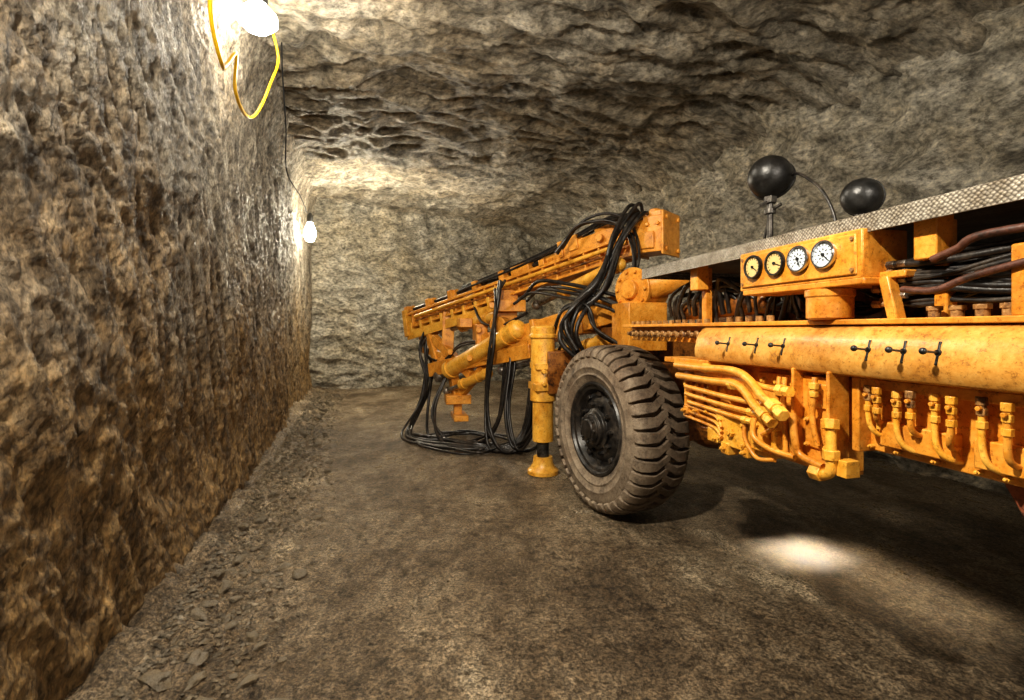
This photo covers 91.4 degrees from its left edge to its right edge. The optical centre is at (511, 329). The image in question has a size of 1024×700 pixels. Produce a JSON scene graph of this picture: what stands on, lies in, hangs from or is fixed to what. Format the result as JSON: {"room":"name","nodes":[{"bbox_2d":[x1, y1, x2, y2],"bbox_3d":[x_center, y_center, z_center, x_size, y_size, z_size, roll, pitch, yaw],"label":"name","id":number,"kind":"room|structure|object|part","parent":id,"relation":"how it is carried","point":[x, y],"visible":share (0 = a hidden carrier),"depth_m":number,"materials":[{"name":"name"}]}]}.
{"room":"underground passage","nodes":[
{"label":"underground passage","id":0,"kind":"room"},
{"bbox_2d":[0,0,316,699],"bbox_3d":[-1.994,-0.700,3.939,0.422,4.100,13.710,0,0,-17],"label":"wall","id":1,"kind":"structure","parent":0,"point":[156,298],"depth_m":1.85,"materials":[{"name":"brown stone"}]},
{"bbox_2d":[208,0,279,118],"bbox_3d":[-1.575,-1.764,2.993,0.070,1.030,1.790,0,0,-16],"label":"power cable","id":2,"kind":"object","parent":1,"relation":"attached to","point":[224,66],"visible":0.92,"depth_m":2.69,"materials":[{"name":"yellow rubber"}]},
{"bbox_2d":[309,196,542,389],"bbox_3d":[-1.267,-0.725,10.986,6.732,4.150,1.135,0,0,-31],"label":"wall","id":3,"kind":"structure","parent":0,"point":[369,264],"depth_m":10.50,"materials":[{"name":"grey stone"}]},
{"bbox_2d":[64,378,1023,699],"bbox_3d":[0.303,1.064,5.405,6.200,0.324,15.138,0,0,-17],"label":"floor","id":4,"kind":"structure","parent":0,"point":[476,576],"depth_m":2.35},
{"bbox_2d":[138,669,171,691],"bbox_3d":[-1.160,1.143,1.623,0.105,0.051,0.055,0,0,-7],"label":"fragment","id":5,"kind":"object","parent":4,"relation":"on","point":[159,681],"visible":0.99,"depth_m":1.62,"materials":[{"name":"beige stone"}]},
{"bbox_2d":[183,654,188,660],"bbox_3d":[-1.158,1.166,1.786,0.030,0.025,0.054,0,0,27],"label":"fragment","id":6,"kind":"object","parent":4,"relation":"on","point":[185,657],"visible":0.55,"depth_m":1.77,"materials":[{"name":"beige stone"}]},
{"bbox_2d":[184,670,206,691],"bbox_3d":[-1.045,1.162,1.653,0.050,0.032,0.062,0,0,-12],"label":"fragment","id":7,"kind":"object","parent":4,"relation":"on","point":[196,678],"visible":1,"depth_m":1.65,"materials":[{"name":"beige stone"}]},
{"bbox_2d":[187,649,208,665],"bbox_3d":[-1.091,1.140,1.737,0.060,0.042,0.063,0,0,-20],"label":"fragment","id":8,"kind":"object","parent":4,"relation":"on","point":[197,657],"visible":1,"depth_m":1.73,"materials":[{"name":"beige stone"}]},
{"bbox_2d":[191,606,207,619],"bbox_3d":[-1.237,1.127,1.986,0.070,0.039,0.058,0,0,-8],"label":"fragment","id":9,"kind":"object","parent":4,"relation":"on","point":[197,613],"visible":1,"depth_m":1.97,"materials":[{"name":"grey stone"}]},
{"bbox_2d":[199,638,210,644],"bbox_3d":[-1.144,1.159,1.861,0.031,0.021,0.036,0,0,-2],"label":"fragment","id":10,"kind":"object","parent":4,"relation":"on","point":[206,640],"visible":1,"depth_m":1.86,"materials":[{"name":"brown stone"}]},
{"bbox_2d":[196,696,213,699],"bbox_3d":[-0.967,1.180,1.578,0.059,0.033,0.051,0,0,16],"label":"fragment","id":11,"kind":"object","parent":4,"relation":"on","point":[199,697],"visible":1,"depth_m":1.58,"materials":[{"name":"beige stone"}]},
{"bbox_2d":[200,599,218,607],"bbox_3d":[-1.270,1.150,2.102,0.074,0.034,0.058,0,0,-21],"label":"fragment","id":12,"kind":"object","parent":4,"relation":"on","point":[209,603],"visible":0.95,"depth_m":2.08,"materials":[{"name":"grey stone"}]},
{"bbox_2d":[211,570,225,578],"bbox_3d":[-1.352,1.125,2.307,0.062,0.043,0.067,0,0,11],"label":"fragment","id":13,"kind":"object","parent":4,"relation":"on","point":[218,574],"visible":1,"depth_m":2.29,"materials":[{"name":"brown stone"}]},
{"bbox_2d":[218,580,232,594],"bbox_3d":[-1.280,1.147,2.228,0.070,0.044,0.068,0,0,24],"label":"fragment","id":14,"kind":"object","parent":4,"relation":"on","point":[226,584],"visible":1,"depth_m":2.21,"materials":[{"name":"grey stone"}]},
{"bbox_2d":[221,613,231,622],"bbox_3d":[-1.158,1.172,2.029,0.056,0.032,0.042,0,0,41],"label":"fragment","id":15,"kind":"object","parent":4,"relation":"on","point":[228,617],"visible":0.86,"depth_m":2.02,"materials":[{"name":"stone"}]},
{"bbox_2d":[225,620,237,629],"bbox_3d":[-1.099,1.151,1.950,0.054,0.024,0.036,0,0,-44],"label":"fragment","id":16,"kind":"object","parent":4,"relation":"on","point":[232,624],"visible":1,"depth_m":1.94,"materials":[{"name":"grey stone"}]},
{"bbox_2d":[225,568,237,572],"bbox_3d":[-1.357,1.161,2.397,0.079,0.031,0.050,0,0,-31],"label":"fragment","id":17,"kind":"object","parent":4,"relation":"on","point":[230,569],"visible":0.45,"depth_m":2.39,"materials":[{"name":"brown stone"}]},
{"bbox_2d":[229,673,238,679],"bbox_3d":[-0.947,1.179,1.701,0.028,0.015,0.028,0,0,12],"label":"fragment","id":18,"kind":"object","parent":4,"relation":"on","point":[233,676],"visible":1,"depth_m":1.70,"materials":[{"name":"beige stone"}]},
{"bbox_2d":[229,548,238,553],"bbox_3d":[-1.462,1.160,2.624,0.048,0.033,0.073,0,0,-17],"label":"fragment","id":19,"kind":"object","parent":4,"relation":"on","point":[233,550],"visible":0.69,"depth_m":2.62,"materials":[{"name":"brown stone"}]},
{"bbox_2d":[229,595,242,602],"bbox_3d":[-1.198,1.163,2.171,0.039,0.024,0.049,0,0,15],"label":"fragment","id":20,"kind":"object","parent":4,"relation":"on","point":[237,598],"visible":1,"depth_m":2.16,"materials":[{"name":"stone"}]},
{"bbox_2d":[113,391,361,699],"bbox_3d":[-1.936,1.146,5.052,0.750,0.157,9.028,0,0,-17],"label":"gravel","id":21,"kind":"object","parent":4,"relation":"on","point":[125,696],"visible":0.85,"depth_m":2.40,"materials":[{"name":"brown gravel"}]},
{"bbox_2d":[232,555,245,564],"bbox_3d":[-1.363,1.143,2.488,0.060,0.039,0.088,0,0,7],"label":"fragment","id":22,"kind":"object","parent":4,"relation":"on","point":[238,559],"visible":1,"depth_m":2.47,"materials":[{"name":"brown stone"}]},
{"bbox_2d":[239,572,246,577],"bbox_3d":[-1.273,1.155,2.362,0.039,0.018,0.031,0,0,-7],"label":"fragment","id":23,"kind":"object","parent":4,"relation":"on","point":[243,574],"visible":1,"depth_m":2.36,"materials":[{"name":"stone"}]},
{"bbox_2d":[237,523,249,530],"bbox_3d":[-1.538,1.130,2.869,0.104,0.042,0.061,0,0,42],"label":"fragment","id":24,"kind":"object","parent":4,"relation":"on","point":[243,526],"visible":1,"depth_m":2.85,"materials":[{"name":"brown stone"}]},
{"bbox_2d":[236,674,258,689],"bbox_3d":[-0.879,1.170,1.662,0.048,0.030,0.061,0,0,24],"label":"fragment","id":25,"kind":"object","parent":4,"relation":"on","point":[248,680],"visible":1,"depth_m":1.66,"materials":[{"name":"beige stone"}]},
{"bbox_2d":[246,630,258,641],"bbox_3d":[-1.000,1.190,1.933,0.045,0.040,0.086,0,0,-36],"label":"fragment","id":26,"kind":"object","parent":4,"relation":"on","point":[250,636],"visible":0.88,"depth_m":1.92,"materials":[{"name":"brown stone"}]},
{"bbox_2d":[250,547,258,551],"bbox_3d":[-1.357,1.155,2.637,0.052,0.026,0.040,0,0,-24],"label":"fragment","id":27,"kind":"object","parent":4,"relation":"on","point":[251,548],"visible":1,"depth_m":2.62,"materials":[{"name":"brown stone"}]},
{"bbox_2d":[251,569,262,573],"bbox_3d":[-1.238,1.175,2.432,0.052,0.023,0.039,0,0,25],"label":"fragment","id":28,"kind":"object","parent":4,"relation":"on","point":[256,571],"visible":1,"depth_m":2.42,"materials":[{"name":"brown stone"}]},
{"bbox_2d":[253,641,266,650],"bbox_3d":[-0.942,1.179,1.863,0.034,0.022,0.057,0,0,40],"label":"fragment","id":29,"kind":"object","parent":4,"relation":"on","point":[260,645],"visible":1,"depth_m":1.85,"materials":[{"name":"beige stone"}]},
{"bbox_2d":[253,515,268,523],"bbox_3d":[-1.526,1.151,3.041,0.090,0.040,0.060,0,0,-40],"label":"fragment","id":30,"kind":"object","parent":4,"relation":"on","point":[263,518],"visible":1,"depth_m":3.02,"materials":[{"name":"brown stone"}]},
{"bbox_2d":[256,554,265,560],"bbox_3d":[-1.274,1.151,2.531,0.047,0.033,0.055,0,0,-11],"label":"fragment","id":31,"kind":"object","parent":4,"relation":"on","point":[259,557],"visible":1,"depth_m":2.52,"materials":[{"name":"brown stone"}]},
{"bbox_2d":[269,497,276,502],"bbox_3d":[-1.592,1.145,3.326,0.058,0.038,0.072,0,0,-28],"label":"fragment","id":32,"kind":"object","parent":4,"relation":"on","point":[273,500],"visible":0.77,"depth_m":3.33,"materials":[{"name":"brown stone"}]},
{"bbox_2d":[268,492,280,497],"bbox_3d":[-1.673,1.157,3.521,0.076,0.053,0.085,0,0,23],"label":"fragment","id":33,"kind":"object","parent":4,"relation":"on","point":[273,494],"visible":0.89,"depth_m":3.49,"materials":[{"name":"brown stone"}]},
{"bbox_2d":[269,698,289,699],"bbox_3d":[-0.746,1.192,1.585,0.100,0.045,0.066,0,0,-6],"label":"fragment","id":34,"kind":"object","parent":4,"relation":"on","point":[273,698],"visible":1,"depth_m":1.61,"materials":[{"name":"beige stone"}]},
{"bbox_2d":[277,657,286,662],"bbox_3d":[-0.829,1.190,1.806,0.034,0.019,0.032,0,0,-19],"label":"fragment","id":35,"kind":"object","parent":4,"relation":"on","point":[281,659],"visible":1,"depth_m":1.79,"materials":[{"name":"beige stone"}]},
{"bbox_2d":[275,562,290,570],"bbox_3d":[-1.143,1.188,2.496,0.070,0.030,0.055,0,0,-45],"label":"fragment","id":36,"kind":"object","parent":4,"relation":"on","point":[285,565],"visible":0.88,"depth_m":2.49,"materials":[{"name":"brown stone"}]},
{"bbox_2d":[296,477,302,481],"bbox_3d":[-1.650,1.170,3.895,0.049,0.038,0.083,0,0,-3],"label":"fragment","id":37,"kind":"object","parent":4,"relation":"on","point":[299,479],"visible":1,"depth_m":3.87,"materials":[{"name":"brown stone"}]},
{"bbox_2d":[292,569,307,578],"bbox_3d":[-1.028,1.183,2.426,0.071,0.038,0.074,0,0,-30],"label":"fragment","id":38,"kind":"object","parent":4,"relation":"on","point":[298,573],"visible":1,"depth_m":2.41,"materials":[{"name":"grey stone"}]},
{"bbox_2d":[299,470,308,477],"bbox_3d":[-1.701,1.184,4.084,0.076,0.049,0.085,0,0,29],"label":"fragment","id":39,"kind":"object","parent":4,"relation":"on","point":[303,474],"visible":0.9,"depth_m":4.07,"materials":[{"name":"brown stone"}]},
{"bbox_2d":[312,442,321,446],"bbox_3d":[-2.014,1.182,5.162,0.074,0.055,0.138,0,0,23],"label":"fragment","id":40,"kind":"object","parent":4,"relation":"on","point":[316,444],"visible":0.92,"depth_m":5.13,"materials":[{"name":"brown stone"}]},
{"bbox_2d":[313,514,321,518],"bbox_3d":[-1.240,1.194,3.188,0.063,0.028,0.039,0,0,-21],"label":"fragment","id":41,"kind":"object","parent":4,"relation":"on","point":[318,516],"visible":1,"depth_m":3.18,"materials":[{"name":"brown stone"}]},
{"bbox_2d":[400,155,1023,516],"bbox_3d":[0.878,0.073,3.542,2.149,2.312,7.381,0,0,-25],"label":"rig","id":42,"kind":"object","parent":4,"relation":"on","point":[898,330],"visible":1,"depth_m":1.87,"materials":[{"name":"orange paint"}]},
{"bbox_3d":[-0.800,0.519,5.852,0.298,0.204,0.159,0,0,44],"label":"piston rod","id":43,"kind":"part","parent":42,"relation":"part of","materials":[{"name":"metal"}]},
{"bbox_3d":[-0.719,-0.002,5.965,0.107,0.152,0.483,0,0,-44],"label":"piston rod","id":44,"kind":"part","parent":42,"relation":"part of","materials":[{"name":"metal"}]},
{"bbox_3d":[-0.656,0.661,5.659,0.349,0.169,0.088,0,0,44],"label":"piston rod","id":45,"kind":"part","parent":42,"relation":"part of","materials":[{"name":"metal"}]},
{"bbox_3d":[-0.488,-0.478,5.773,2.180,0.468,0.040,0,0,42],"label":"drill rod","id":46,"kind":"part","parent":42,"relation":"part of","materials":[{"name":"metal"}]},
{"bbox_3d":[0.064,0.368,5.006,0.108,0.211,0.616,0,0,-40],"label":"piston rod","id":47,"kind":"part","parent":42,"relation":"part of","materials":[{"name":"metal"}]},
{"bbox_3d":[-0.016,-0.446,5.351,3.486,0.875,0.210,0,0,42],"label":"feed rail","id":48,"kind":"part","parent":42,"relation":"part of","materials":[{"name":"metal"}]},
{"bbox_3d":[0.260,1.010,4.200,0.100,0.180,0.100,0,0,-13],"label":"piston rod","id":49,"kind":"part","parent":42,"relation":"part of","materials":[{"name":"metal"}]},
{"bbox_3d":[0.358,-0.291,4.883,0.098,0.181,0.417,0,0,-43],"label":"piston rod","id":50,"kind":"part","parent":42,"relation":"part of","materials":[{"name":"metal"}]},
{"bbox_3d":[1.440,0.398,2.295,1.455,0.845,4.475,0,0,-13],"label":"chassis frame","id":51,"kind":"part","parent":42,"relation":"part of","materials":[{"name":"orange paint"}]},
{"bbox_3d":[0.862,0.050,1.808,0.065,0.017,0.018,0,0,-13],"label":"control lever","id":52,"kind":"part","parent":42,"relation":"part of","materials":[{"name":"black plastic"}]},
{"bbox_2d":[747,155,795,238],"bbox_3d":[1.148,-0.551,2.223,0.188,0.442,0.188,0,0,0],"label":"work lamp","id":53,"kind":"object","parent":42,"relation":"on","point":[770,177],"depth_m":2.17,"materials":[{"name":"metal"}]},
{"bbox_3d":[0.890,0.050,1.682,0.065,0.017,0.018,0,0,-13],"label":"control lever","id":54,"kind":"part","parent":42,"relation":"part of","materials":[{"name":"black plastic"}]},
{"bbox_3d":[0.980,0.302,1.948,0.075,0.315,0.800,0,0,-13],"label":"mounting plate","id":55,"kind":"part","parent":42,"relation":"part of","materials":[{"name":"orange paint"}]},
{"bbox_3d":[1.086,0.061,1.613,0.285,0.187,2.900,0,0,-13],"label":"rail","id":56,"kind":"part","parent":42,"relation":"part of","materials":[{"name":"metal"}]},
{"bbox_3d":[1.008,-0.209,1.681,0.167,0.159,0.525,0,0,-13],"label":"gauge panel","id":57,"kind":"part","parent":42,"relation":"part of","materials":[{"name":"orange paint"}]},
{"bbox_3d":[1.756,-0.323,1.559,1.500,0.010,2.700,0,0,-13],"label":"deck plate","id":58,"kind":"part","parent":42,"relation":"part of","materials":[{"name":"grey metal"}]},
{"bbox_3d":[0.959,0.050,1.374,0.065,0.017,0.018,0,0,-13],"label":"control lever","id":59,"kind":"part","parent":42,"relation":"part of","materials":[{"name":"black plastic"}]},
{"bbox_2d":[840,178,885,215],"bbox_3d":[1.245,-0.437,1.784,0.131,0.214,0.132,0,0,0],"label":"work lamp","id":60,"kind":"object","parent":42,"relation":"on","point":[860,196],"depth_m":1.74,"materials":[{"name":"metal"}]},
{"bbox_3d":[0.981,0.050,1.277,0.065,0.017,0.018,0,0,-13],"label":"control lever","id":61,"kind":"part","parent":42,"relation":"part of","materials":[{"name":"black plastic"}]},
{"bbox_3d":[1.000,0.050,1.194,0.065,0.017,0.018,0,0,-13],"label":"control lever","id":62,"kind":"part","parent":42,"relation":"part of","materials":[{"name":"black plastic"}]},
{"bbox_3d":[1.474,0.250,1.137,0.735,0.220,1.200,0,0,-13],"label":"panel","id":63,"kind":"part","parent":42,"relation":"part of","materials":[{"name":"orange paint"}]},
{"bbox_3d":[1.222,-0.120,0.947,0.190,0.180,0.360,0,0,-13],"label":"oil tank","id":64,"kind":"part","parent":42,"relation":"part of","materials":[{"name":"metal"}]},
{"bbox_2d":[265,0,1023,238],"bbox_3d":[0.276,-2.047,5.494,6.200,1.198,15.324,0,0,-17],"label":"ceiling","id":65,"kind":"structure","parent":0,"point":[533,116],"depth_m":4.77,"materials":[{"name":"grey stone"}]},
{"bbox_2d":[236,0,277,35],"bbox_3d":[-1.760,-2.207,3.460,0.260,0.274,0.260,0,0,0],"label":"hanging lamp","id":66,"kind":"object","parent":65,"relation":"hanging from","point":[254,16],"visible":1,"depth_m":3.39,"materials":[{"name":"white glass"}]},
{"bbox_2d":[281,42,306,212],"bbox_3d":[-2.524,-1.921,5.858,0.068,0.710,4.071,0,0,-19],"label":"wire","id":67,"kind":"object","parent":65,"relation":"hanging from","point":[281,42],"visible":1,"depth_m":4.53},
{"bbox_2d":[304,213,315,241],"bbox_3d":[-3.200,-1.623,7.920,0.180,0.466,0.180,0,0,0],"label":"hanging lamp","id":68,"kind":"object","parent":67,"relation":"hanging from","point":[309,231],"visible":1,"depth_m":7.87,"materials":[{"name":"white glass"}]},
{"bbox_3d":[-3.200,-1.552,7.920,0.180,0.323,0.180,0,0,0],"label":"light bulb","id":69,"kind":"part","parent":68,"relation":"part of","materials":[{"name":"white glass"}]},
{"bbox_2d":[307,213,312,222],"bbox_3d":[-3.200,-1.779,7.920,0.090,0.153,0.090,0,0,0],"label":"socket","id":70,"kind":"object","parent":68,"relation":"attached to","point":[309,217],"depth_m":7.88,"materials":[{"name":"plastic"}]},
{"bbox_2d":[533,2,1023,494],"bbox_3d":[2.558,-0.700,6.089,0.981,4.100,15.103,0,0,-18],"label":"wall","id":71,"kind":"structure","parent":0,"point":[954,121],"depth_m":4.41,"materials":[{"name":"grey stone"}]}
]}

